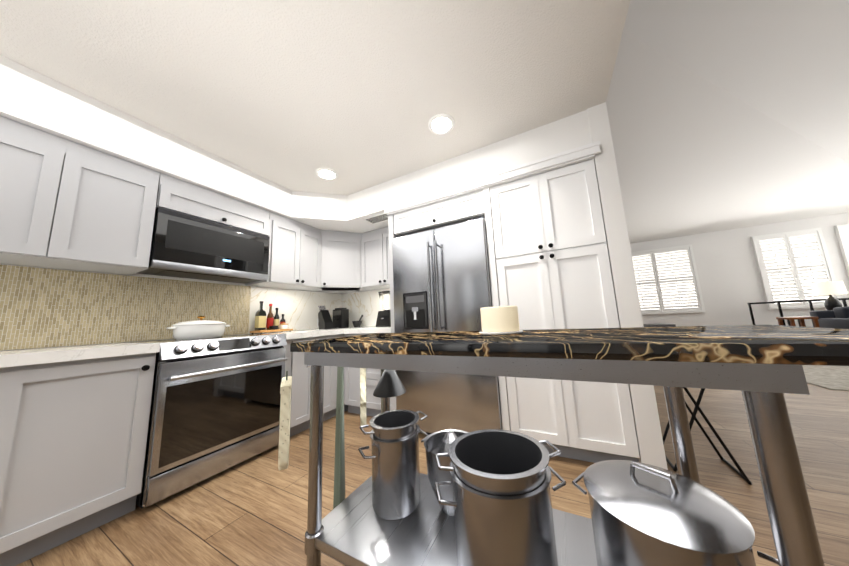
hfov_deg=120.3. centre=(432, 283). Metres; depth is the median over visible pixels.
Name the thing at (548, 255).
tall cabinet
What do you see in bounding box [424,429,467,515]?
pot
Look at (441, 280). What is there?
refrigerator
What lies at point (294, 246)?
upper cabinet
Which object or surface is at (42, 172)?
upper cabinet
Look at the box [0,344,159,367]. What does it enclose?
countertop
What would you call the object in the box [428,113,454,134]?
recessed light
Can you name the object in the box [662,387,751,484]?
side table
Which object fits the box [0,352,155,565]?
base cabinet
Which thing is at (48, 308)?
backsplash
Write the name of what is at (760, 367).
island table
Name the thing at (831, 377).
rug
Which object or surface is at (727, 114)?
ceiling
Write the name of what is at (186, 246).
microwave
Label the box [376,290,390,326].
blender
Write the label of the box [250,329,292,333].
bamboo tray
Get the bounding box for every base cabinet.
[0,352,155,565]
[0,364,31,539]
[283,340,323,436]
[323,366,331,421]
[348,367,359,413]
[366,332,395,416]
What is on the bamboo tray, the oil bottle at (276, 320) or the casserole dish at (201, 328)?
the oil bottle at (276, 320)
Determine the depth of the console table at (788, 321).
5.22 m
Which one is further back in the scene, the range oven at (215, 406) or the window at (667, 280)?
the window at (667, 280)
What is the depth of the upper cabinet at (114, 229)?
1.56 m
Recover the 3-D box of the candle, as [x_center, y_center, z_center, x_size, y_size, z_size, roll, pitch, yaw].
[0.225,0.119,0.820,0.144,0.091,0.144,-7,-9,26]
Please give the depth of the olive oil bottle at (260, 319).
2.51 m
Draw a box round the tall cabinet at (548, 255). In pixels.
[480,144,639,462]
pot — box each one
[358,410,428,519]
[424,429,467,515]
[435,429,565,565]
[572,460,778,565]
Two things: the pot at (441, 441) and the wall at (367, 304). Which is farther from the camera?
the wall at (367, 304)
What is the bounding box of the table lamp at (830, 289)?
[812,281,847,309]
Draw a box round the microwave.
[137,207,269,283]
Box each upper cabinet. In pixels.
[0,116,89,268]
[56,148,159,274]
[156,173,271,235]
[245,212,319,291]
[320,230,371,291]
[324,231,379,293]
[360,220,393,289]
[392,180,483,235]
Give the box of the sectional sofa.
[810,306,848,328]
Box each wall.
[340,288,389,326]
[587,102,667,469]
[636,212,848,326]
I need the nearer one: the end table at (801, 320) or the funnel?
the funnel
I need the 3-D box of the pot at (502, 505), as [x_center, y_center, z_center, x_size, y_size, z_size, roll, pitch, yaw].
[0.181,0.589,0.639,0.318,0.284,0.250,-7,-9,26]
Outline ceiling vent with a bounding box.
[363,213,387,223]
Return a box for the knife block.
[318,306,332,328]
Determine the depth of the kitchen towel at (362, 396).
1.08 m
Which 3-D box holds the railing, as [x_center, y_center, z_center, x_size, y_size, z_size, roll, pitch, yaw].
[8.986,0.802,5.230,2.870,1.000,0.040,-7,-9,26]
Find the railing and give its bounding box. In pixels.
[747,298,848,325]
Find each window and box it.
[631,244,705,314]
[750,228,843,309]
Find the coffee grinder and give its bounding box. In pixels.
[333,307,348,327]
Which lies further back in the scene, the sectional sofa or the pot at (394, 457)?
the sectional sofa
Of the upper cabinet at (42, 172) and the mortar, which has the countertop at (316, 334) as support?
the mortar
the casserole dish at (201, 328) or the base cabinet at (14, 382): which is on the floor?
the base cabinet at (14, 382)
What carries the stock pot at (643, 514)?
on the island table at (760, 367)
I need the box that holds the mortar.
[352,315,362,326]
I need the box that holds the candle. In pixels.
[479,305,522,334]
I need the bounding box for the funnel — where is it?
[373,369,405,397]
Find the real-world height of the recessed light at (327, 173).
0.012 m
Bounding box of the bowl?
[269,325,278,329]
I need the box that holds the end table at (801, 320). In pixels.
[776,316,819,327]
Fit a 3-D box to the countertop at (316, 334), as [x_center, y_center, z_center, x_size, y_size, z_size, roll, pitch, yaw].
[-0.993,0.526,2.697,1.416,0.055,1.283,-7,-9,26]
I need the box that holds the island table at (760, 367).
[290,325,848,565]
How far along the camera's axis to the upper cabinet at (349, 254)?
3.05 m
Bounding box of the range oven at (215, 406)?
[126,333,287,508]
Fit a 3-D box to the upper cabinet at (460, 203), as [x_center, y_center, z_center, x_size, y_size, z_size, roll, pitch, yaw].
[0.178,-0.651,2.566,0.924,0.294,0.716,-7,-9,26]
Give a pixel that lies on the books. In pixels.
(660, 325)
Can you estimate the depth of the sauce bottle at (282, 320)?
2.72 m
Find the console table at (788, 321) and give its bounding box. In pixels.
[786,316,810,325]
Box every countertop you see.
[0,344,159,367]
[256,324,393,339]
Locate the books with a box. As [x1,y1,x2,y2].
[643,323,675,326]
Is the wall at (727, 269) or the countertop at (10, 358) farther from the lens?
the wall at (727, 269)
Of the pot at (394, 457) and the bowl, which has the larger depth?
the bowl
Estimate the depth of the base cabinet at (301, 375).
2.21 m
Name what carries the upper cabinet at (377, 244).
attached to the wall at (367, 304)
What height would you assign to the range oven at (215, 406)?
0.916 m
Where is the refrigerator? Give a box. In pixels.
[392,216,502,434]
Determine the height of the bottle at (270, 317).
0.275 m
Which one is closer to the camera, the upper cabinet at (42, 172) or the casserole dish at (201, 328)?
the upper cabinet at (42, 172)
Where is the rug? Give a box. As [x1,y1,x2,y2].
[802,365,848,390]
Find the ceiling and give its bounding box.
[0,0,848,243]
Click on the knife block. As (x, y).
(325, 319)
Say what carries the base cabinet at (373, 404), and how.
on the floor
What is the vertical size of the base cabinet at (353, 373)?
0.860 m
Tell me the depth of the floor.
1.36 m
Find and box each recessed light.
[316,168,337,179]
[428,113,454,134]
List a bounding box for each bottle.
[255,301,265,330]
[266,304,273,329]
[273,308,278,328]
[280,314,285,323]
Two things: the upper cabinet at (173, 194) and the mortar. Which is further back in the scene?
the mortar
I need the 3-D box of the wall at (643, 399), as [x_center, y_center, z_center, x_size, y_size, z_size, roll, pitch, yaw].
[1.375,-0.161,1.889,0.114,2.680,0.690,-7,-9,26]
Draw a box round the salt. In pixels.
[280,322,287,328]
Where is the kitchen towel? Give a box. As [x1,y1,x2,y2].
[333,367,344,508]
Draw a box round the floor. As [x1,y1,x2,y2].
[16,383,848,565]
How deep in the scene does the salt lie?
2.64 m
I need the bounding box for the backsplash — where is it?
[0,264,339,350]
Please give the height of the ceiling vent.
0.009 m
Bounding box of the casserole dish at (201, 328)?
[166,316,229,339]
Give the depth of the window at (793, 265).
5.89 m
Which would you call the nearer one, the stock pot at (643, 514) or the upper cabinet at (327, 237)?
the stock pot at (643, 514)
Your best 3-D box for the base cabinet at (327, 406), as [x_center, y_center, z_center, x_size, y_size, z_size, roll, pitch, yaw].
[-1.405,0.992,2.580,0.686,0.860,0.301,-7,-9,26]
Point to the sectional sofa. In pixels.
(837, 317)
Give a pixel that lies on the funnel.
(389, 384)
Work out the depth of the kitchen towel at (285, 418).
0.75 m

